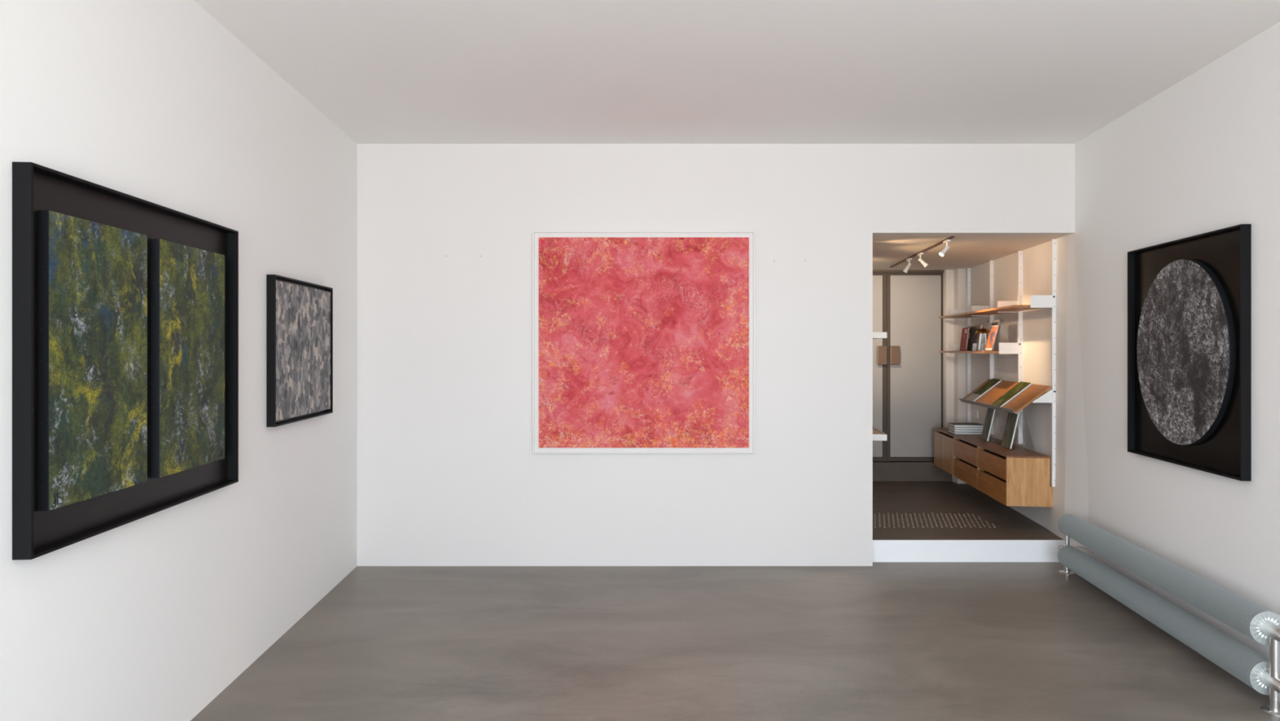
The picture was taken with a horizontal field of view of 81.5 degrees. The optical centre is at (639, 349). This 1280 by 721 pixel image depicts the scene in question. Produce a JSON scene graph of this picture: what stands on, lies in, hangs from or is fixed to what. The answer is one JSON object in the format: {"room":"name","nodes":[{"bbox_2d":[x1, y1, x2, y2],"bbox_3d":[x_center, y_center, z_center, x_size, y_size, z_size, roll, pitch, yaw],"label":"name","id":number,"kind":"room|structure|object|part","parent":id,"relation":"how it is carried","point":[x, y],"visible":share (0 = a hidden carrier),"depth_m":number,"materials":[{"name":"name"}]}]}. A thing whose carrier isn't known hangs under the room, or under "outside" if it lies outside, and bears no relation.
{"room":"art gallery","nodes":[
{"label":"art gallery","id":0,"kind":"room"},
{"bbox_2d":[0,0,356,720],"bbox_3d":[-1.781,0.040,1.417,0.170,2.892,7.381,0,0,-4],"label":"wall","id":1,"kind":"structure","parent":0,"point":[151,617],"depth_m":2.92,"materials":[{"name":"white paint"}]},
{"bbox_2d":[12,161,238,559],"bbox_3d":[-1.752,0.033,2.664,0.050,1.101,1.215,0,0,-4],"label":"framed painting","id":2,"kind":"object","parent":1,"relation":"attached to","point":[125,307],"visible":1,"depth_m":2.44,"materials":[{"name":"black paint"}]},
{"bbox_2d":[266,274,333,426],"bbox_3d":[-1.851,0.008,4.081,0.041,0.753,0.824,0,0,-4],"label":"framed painting","id":3,"kind":"object","parent":1,"relation":"attached to","point":[300,313],"visible":1,"depth_m":3.97,"materials":[{"name":"black paint"}]},
{"bbox_2d":[356,143,1075,565],"bbox_3d":[0.456,0.040,5.159,5.110,2.892,0.130,0,0,0],"label":"wall","id":4,"kind":"structure","parent":0,"point":[449,473],"depth_m":5.09,"materials":[{"name":"white paint"}]},
{"bbox_2d":[533,231,755,453],"bbox_3d":[0.026,-0.048,5.072,1.511,1.511,0.042,0,0,0],"label":"framed painting","id":5,"kind":"object","parent":4,"relation":"attached to","point":[644,341],"visible":1,"depth_m":5.05,"materials":[{"name":"white paint"}]},
{"bbox_2d":[872,539,1063,561],"bbox_3d":[2.304,1.409,5.193,1.419,0.153,0.006,0,0,0],"label":"step","id":6,"kind":"structure","parent":4,"relation":"attached to","point":[883,550],"depth_m":5.19,"materials":[{"name":"white paint"}]},
{"bbox_2d":[190,561,1279,720],"bbox_3d":[0.527,1.546,1.466,5.252,0.120,7.452,0,0,0],"label":"floor","id":7,"kind":"structure","parent":0,"point":[882,641],"depth_m":3.63,"materials":[{"name":"grey concrete"}]},
{"bbox_2d":[1057,514,1279,715],"bbox_3d":[2.721,1.288,3.985,0.142,0.396,2.020,0,0,7],"label":"radiator","id":8,"kind":"object","parent":7,"relation":"on","point":[1255,621],"visible":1,"depth_m":3.59,"materials":[{"name":"silver metal"}]},
{"bbox_3d":[2.837,1.333,4.940,0.092,0.306,0.092,0,0,7],"label":"leg","id":9,"kind":"part","parent":8,"relation":"part of","materials":[{"name":"silver metal"}]},
{"bbox_3d":[2.607,1.333,3.050,0.092,0.306,0.092,0,0,7],"label":"leg","id":10,"kind":"part","parent":8,"relation":"part of","materials":[{"name":"silver metal"}]},
{"bbox_2d":[193,0,1279,143],"bbox_3d":[0.521,-1.466,1.427,5.240,0.120,7.374,0,0,0],"label":"ceiling","id":11,"kind":"structure","parent":0,"point":[380,71],"depth_m":3.60,"materials":[{"name":"white paint"}]},
{"bbox_2d":[872,480,1062,539],"bbox_3d":[2.419,1.469,6.363,2.038,0.274,2.334,0,0,0],"label":"floor","id":12,"kind":"structure","parent":0,"point":[891,500],"depth_m":5.95,"materials":[{"name":"brown concrete"}]},
{"bbox_2d":[872,235,1063,270],"bbox_3d":[2.419,-0.847,6.527,2.038,0.100,2.606,0,0,0],"label":"ceiling","id":13,"kind":"structure","parent":0,"point":[963,251],"depth_m":5.94,"materials":[{"name":"paint"}]},
{"bbox_2d":[889,235,954,267],"bbox_3d":[2.314,-0.792,6.207,0.022,0.010,1.957,0,0,6],"label":"track","id":14,"kind":"object","parent":13,"relation":"attached to","point":[951,237],"visible":0.93,"depth_m":5.97,"materials":[{"name":"brown metal"}]},
{"bbox_2d":[902,257,911,272],"bbox_3d":[2.329,-0.725,6.470,0.066,0.124,0.102,0,0,0],"label":"spotlight","id":15,"kind":"object","parent":14,"relation":"attached to","point":[908,260],"visible":1,"depth_m":6.47,"materials":[{"name":"white metal"}]},
{"bbox_2d":[917,252,928,267],"bbox_3d":[2.324,-0.727,6.105,0.079,0.118,0.102,0,0,0],"label":"spotlight","id":16,"kind":"object","parent":14,"relation":"attached to","point":[924,264],"visible":1,"depth_m":6.09,"materials":[{"name":"white metal"}]},
{"bbox_2d":[938,239,951,256],"bbox_3d":[2.200,-0.727,5.380,0.078,0.118,0.102,0,0,0],"label":"spotlight","id":17,"kind":"object","parent":14,"relation":"attached to","point":[941,253],"visible":1,"depth_m":5.37,"materials":[{"name":"white metal"}]},
{"bbox_2d":[970,22,1279,658],"bbox_3d":[2.787,0.040,2.787,0.243,2.892,10.190,0,0,7],"label":"wall","id":18,"kind":"structure","parent":0,"point":[1201,155],"depth_m":4.11,"materials":[{"name":"white paint"}]},
{"bbox_2d":[933,429,953,475],"bbox_3d":[3.039,0.971,7.041,0.317,0.354,0.652,0,0,7],"label":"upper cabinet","id":19,"kind":"object","parent":18,"relation":"attached to","point":[943,442],"visible":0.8,"depth_m":7.06,"materials":[{"name":"brown wood"}]},
{"bbox_2d":[942,268,966,483],"bbox_3d":[3.200,0.268,7.500,0.256,2.129,0.260,0,0,0],"label":"wall","id":20,"kind":"structure","parent":18,"relation":"attached to","point":[954,281],"depth_m":7.44,"materials":[{"name":"beige paint"}]},
{"bbox_2d":[953,436,977,488],"bbox_3d":[2.960,0.971,6.393,0.317,0.354,0.652,0,0,7],"label":"drawer cabinet","id":21,"kind":"object","parent":18,"relation":"attached to","point":[965,453],"visible":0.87,"depth_m":6.40,"materials":[{"name":"brown wood"}]},
{"bbox_3d":[2.812,0.890,6.411,0.018,0.150,0.633,0,0,7],"label":"drawer","id":22,"kind":"part","parent":21,"relation":"part of","materials":[{"name":"brown wood"}]},
{"bbox_3d":[2.812,1.067,6.411,0.018,0.161,0.633,0,0,7],"label":"drawer","id":23,"kind":"part","parent":21,"relation":"part of","materials":[{"name":"brown wood"}]},
{"bbox_2d":[966,267,970,422],"bbox_3d":[3.233,-0.015,7.308,0.032,1.561,0.023,0,0,7],"label":"upright","id":24,"kind":"object","parent":18,"relation":"attached to","point":[968,269],"visible":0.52,"depth_m":7.30,"materials":[{"name":"white metal"}]},
{"bbox_2d":[974,409,977,417],"bbox_3d":[3.221,0.621,7.118,0.011,0.075,0.085,0,0,7],"label":"wall socket","id":25,"kind":"object","parent":18,"relation":"attached to","point":[975,411],"visible":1,"depth_m":7.09,"materials":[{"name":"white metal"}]},
{"bbox_2d":[989,260,993,434],"bbox_3d":[3.155,-0.015,6.669,0.032,1.561,0.028,0,0,7],"label":"upright","id":26,"kind":"object","parent":18,"relation":"attached to","point":[991,262],"visible":0.51,"depth_m":6.66,"materials":[{"name":"white metal"}]},
{"bbox_2d":[938,342,1020,353],"bbox_3d":[3.013,-0.006,6.676,0.281,0.092,1.340,0,0,7],"label":"wall shelf","id":27,"kind":"object","parent":26,"relation":"attached to","point":[1004,348],"visible":0.68,"depth_m":6.04,"materials":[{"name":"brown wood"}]},
{"bbox_2d":[959,327,969,351],"bbox_3d":[2.969,-0.090,6.796,0.041,0.212,0.165,0,0,7],"label":"book","id":28,"kind":"object","parent":27,"relation":"on","point":[965,332],"visible":1,"depth_m":6.77,"materials":[{"name":"red paper"}]},
{"bbox_2d":[967,326,975,351],"bbox_3d":[3.008,-0.095,6.781,0.044,0.223,0.165,0,0,7],"label":"book","id":29,"kind":"object","parent":27,"relation":"on","point":[971,332],"visible":0.71,"depth_m":6.72,"materials":[{"name":"brown paper"}]},
{"bbox_2d":[973,324,982,351],"bbox_3d":[3.055,-0.101,6.741,0.044,0.235,0.165,0,0,7],"label":"book","id":30,"kind":"object","parent":27,"relation":"on","point":[976,335],"visible":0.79,"depth_m":6.71,"materials":[{"name":"beige paper"}]},
{"bbox_2d":[975,326,990,351],"bbox_3d":[3.000,-0.090,6.500,0.122,0.212,0.122,0,0,0],"label":"table lamp","id":31,"kind":"object","parent":27,"relation":"on","point":[983,330],"visible":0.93,"depth_m":6.47,"materials":[{"name":"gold metal"}]},
{"bbox_3d":[3.000,-0.159,6.500,0.122,0.041,0.122,0,0,0],"label":"lamp shade","id":32,"kind":"part","parent":31,"relation":"part of","materials":[{"name":"gold metal"}]},
{"bbox_2d":[986,323,991,351],"bbox_3d":[3.079,-0.106,6.539,0.030,0.245,0.140,0,0,7],"label":"book","id":33,"kind":"object","parent":27,"relation":"on","point":[988,324],"visible":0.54,"depth_m":6.58,"materials":[{"name":"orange paper"}]},
{"bbox_2d":[938,294,1054,319],"bbox_3d":[2.974,-0.344,6.360,0.281,0.092,1.976,0,0,7],"label":"wall shelf","id":34,"kind":"object","parent":26,"relation":"attached to","point":[1036,301],"visible":1,"depth_m":6.03,"materials":[{"name":"brown wood"}]},
{"bbox_2d":[933,427,1050,457],"bbox_3d":[2.951,0.787,6.394,0.302,0.014,1.960,0,0,7],"label":"cabinet top","id":35,"kind":"object","parent":18,"relation":"attached to","point":[993,445],"visible":0.74,"depth_m":5.92,"materials":[{"name":"brown wood"}]},
{"bbox_2d":[947,429,982,434],"bbox_3d":[3.022,0.769,6.891,0.262,0.021,0.205,0,0,7],"label":"book","id":36,"kind":"object","parent":35,"relation":"on","point":[948,430],"visible":0.59,"depth_m":6.80,"materials":[{"name":"grey paper"}]},
{"bbox_2d":[947,426,982,431],"bbox_3d":[3.023,0.747,6.893,0.262,0.021,0.205,0,0,7],"label":"book","id":37,"kind":"object","parent":36,"relation":"on","point":[949,428],"visible":0.61,"depth_m":6.80,"materials":[{"name":"grey paper"}]},
{"bbox_2d":[947,424,982,429],"bbox_3d":[3.021,0.725,6.892,0.262,0.021,0.205,0,0,7],"label":"book","id":38,"kind":"object","parent":37,"relation":"on","point":[948,426],"visible":0.61,"depth_m":6.80,"materials":[{"name":"grey paper"}]},
{"bbox_2d":[947,422,983,427],"bbox_3d":[3.020,0.703,6.889,0.262,0.021,0.205,0,0,7],"label":"book","id":39,"kind":"object","parent":38,"relation":"on","point":[953,424],"visible":0.89,"depth_m":6.80,"materials":[{"name":"grey paper"}]},
{"bbox_3d":[2.969,0.633,5.824,0.177,0.294,0.170,0,0,7],"label":"book stand","id":40,"kind":"object","parent":35,"relation":"on","visible":0},
{"bbox_2d":[1000,411,1020,448],"bbox_3d":[2.907,0.627,5.831,0.081,0.297,0.185,0,0,7],"label":"book","id":41,"kind":"object","parent":40,"relation":"on","point":[1012,420],"visible":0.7,"depth_m":5.80,"materials":[{"name":"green paper"}]},
{"bbox_3d":[3.018,0.633,6.297,0.177,0.294,0.140,0,0,7],"label":"book stand","id":42,"kind":"object","parent":35,"relation":"on","visible":0},
{"bbox_2d":[980,407,995,441],"bbox_3d":[2.955,0.627,6.302,0.081,0.297,0.150,0,0,7],"label":"book","id":43,"kind":"object","parent":42,"relation":"on","point":[990,414],"visible":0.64,"depth_m":6.28,"materials":[{"name":"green paper"}]},
{"bbox_2d":[977,445,1053,506],"bbox_3d":[2.889,0.971,5.744,0.334,0.354,0.652,0,0,7],"label":"drawer cabinet","id":44,"kind":"object","parent":18,"relation":"attached to","point":[1011,482],"visible":0.99,"depth_m":5.43,"materials":[{"name":"brown wood"}]},
{"bbox_3d":[2.733,0.890,5.766,0.018,0.150,0.627,0,0,7],"label":"drawer","id":45,"kind":"part","parent":44,"relation":"part of","materials":[{"name":"brown wood"}]},
{"bbox_3d":[2.733,1.067,5.766,0.018,0.161,0.627,0,0,7],"label":"drawer","id":46,"kind":"part","parent":44,"relation":"part of","materials":[{"name":"brown wood"}]},
{"bbox_2d":[1017,250,1022,444],"bbox_3d":[3.075,-0.015,6.010,0.032,1.561,0.028,0,0,7],"label":"upright","id":47,"kind":"object","parent":18,"relation":"attached to","point":[1020,253],"visible":0.73,"depth_m":6.00,"materials":[{"name":"white metal"}]},
{"bbox_2d":[958,378,1015,407],"bbox_3d":[2.964,0.370,6.356,0.271,0.207,0.646,0,0,7],"label":"display shelf","id":48,"kind":"object","parent":47,"relation":"attached to","point":[1003,385],"visible":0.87,"depth_m":6.22,"materials":[{"name":"brown wood"}]},
{"bbox_2d":[965,378,1002,401],"bbox_3d":[2.967,0.357,6.425,0.245,0.199,0.205,0,0,7],"label":"book","id":49,"kind":"object","parent":48,"relation":"on","point":[993,383],"visible":1,"depth_m":6.39,"materials":[{"name":"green paper"}]},
{"bbox_3d":[2.880,0.416,6.436,0.087,0.002,0.204,-39,-4,5],"label":"panel","id":50,"kind":"part","parent":49,"relation":"part of","materials":[{"name":"grey paper"}]},
{"bbox_2d":[1051,239,1056,486],"bbox_3d":[2.998,0.101,5.378,0.032,1.791,0.028,0,0,7],"label":"upright","id":51,"kind":"object","parent":18,"relation":"attached to","point":[1053,241],"visible":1,"depth_m":5.37,"materials":[{"name":"white metal"}]},
{"bbox_2d":[983,382,1052,413],"bbox_3d":[2.885,0.370,5.710,0.271,0.207,0.641,0,0,7],"label":"display shelf","id":52,"kind":"object","parent":51,"relation":"attached to","point":[1028,396],"visible":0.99,"depth_m":5.51,"materials":[{"name":"brown wood"}]},
{"bbox_2d":[990,381,1031,407],"bbox_3d":[2.890,0.357,5.795,0.245,0.199,0.205,0,0,7],"label":"book","id":53,"kind":"object","parent":52,"relation":"on","point":[1020,387],"visible":1,"depth_m":5.76,"materials":[{"name":"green paper"}]},
{"bbox_2d":[1057,545,1094,554],"bbox_3d":[2.912,1.353,4.976,0.116,0.080,0.353,0,0,0],"label":"cable","id":54,"kind":"object","parent":18,"relation":"attached to","point":[1060,545],"visible":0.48,"depth_m":4.96,"materials":[{"name":"grey plastic"}]},
{"bbox_2d":[1127,223,1251,480],"bbox_3d":[2.808,0.015,3.855,0.041,1.165,0.975,0,0,7],"label":"framed painting","id":55,"kind":"object","parent":18,"relation":"attached to","point":[1189,298],"visible":1,"depth_m":3.75,"materials":[{"name":"black paint"}]},
{"bbox_3d":[2.450,0.268,7.705,2.100,2.129,0.150,0,0,0],"label":"wall","id":56,"kind":"structure","parent":0,"visible":0},
{"bbox_2d":[872,272,887,461],"bbox_3d":[2.209,0.182,7.529,0.575,1.905,0.102,0,0,0],"label":"door","id":57,"kind":"structure","parent":56,"relation":"in","point":[879,279],"depth_m":7.54,"materials":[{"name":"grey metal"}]},
{"bbox_3d":[2.209,0.172,7.550,0.503,1.842,0.020,0,0,0],"label":"panel","id":58,"kind":"part","parent":57,"relation":"part of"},
{"bbox_3d":[2.438,0.062,7.486,0.098,0.188,0.016,0,0,0],"label":"handle","id":59,"kind":"part","parent":57,"relation":"part of","materials":[{"name":"brown wood"}]},
{"bbox_2d":[872,270,943,272],"bbox_3d":[2.506,0.172,7.565,1.232,1.939,0.110,0,0,0],"label":"trim","id":60,"kind":"structure","parent":56,"relation":"attached to","point":[873,271],"depth_m":7.51,"materials":[{"name":"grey metal"}]},
{"bbox_2d":[872,461,951,480],"bbox_3d":[2.360,1.237,7.565,1.600,0.190,0.130,0,0,0],"label":"trim","id":61,"kind":"structure","parent":56,"relation":"attached to","point":[882,470],"depth_m":7.50,"materials":[{"name":"brown wood"}]},
{"bbox_2d":[886,272,942,461],"bbox_3d":[2.796,0.182,7.529,0.590,1.905,0.102,0,0,0],"label":"door","id":62,"kind":"structure","parent":56,"relation":"in","point":[914,300],"depth_m":7.54,"materials":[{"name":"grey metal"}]},
{"bbox_3d":[2.568,0.062,7.486,0.098,0.188,0.016,0,0,0],"label":"handle","id":63,"kind":"part","parent":62,"relation":"part of","materials":[{"name":"brown wood"}]},
{"bbox_3d":[1.480,0.268,6.527,0.160,2.129,2.606,0,0,0],"label":"wall","id":64,"kind":"structure","parent":0,"visible":0},
{"bbox_2d":[872,426,887,440],"bbox_3d":[1.785,0.684,6.078,0.330,0.048,0.620,0,0,7],"label":"shelf","id":65,"kind":"object","parent":64,"relation":"attached to","point":[877,435],"visible":0.29,"depth_m":5.76,"materials":[{"name":"white metal"}]},
{"bbox_2d":[872,332,887,338],"bbox_3d":[1.785,-0.108,6.078,0.330,0.046,0.620,0,0,7],"label":"shelf","id":66,"kind":"object","parent":64,"relation":"attached to","point":[875,335],"visible":0.29,"depth_m":5.76,"materials":[{"name":"white metal"}]},
{"bbox_3d":[2.972,-0.116,6.158,0.156,0.264,0.150,0,0,7],"label":"book stand","id":67,"kind":"object","parent":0,"visible":0},
{"bbox_2d":[985,320,999,350],"bbox_3d":[2.924,-0.114,6.164,0.069,0.252,0.165,0,0,7],"label":"magazine","id":68,"kind":"object","parent":67,"relation":"on","point":[995,323],"visible":1,"depth_m":6.15,"materials":[{"name":"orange paper"}]}
]}

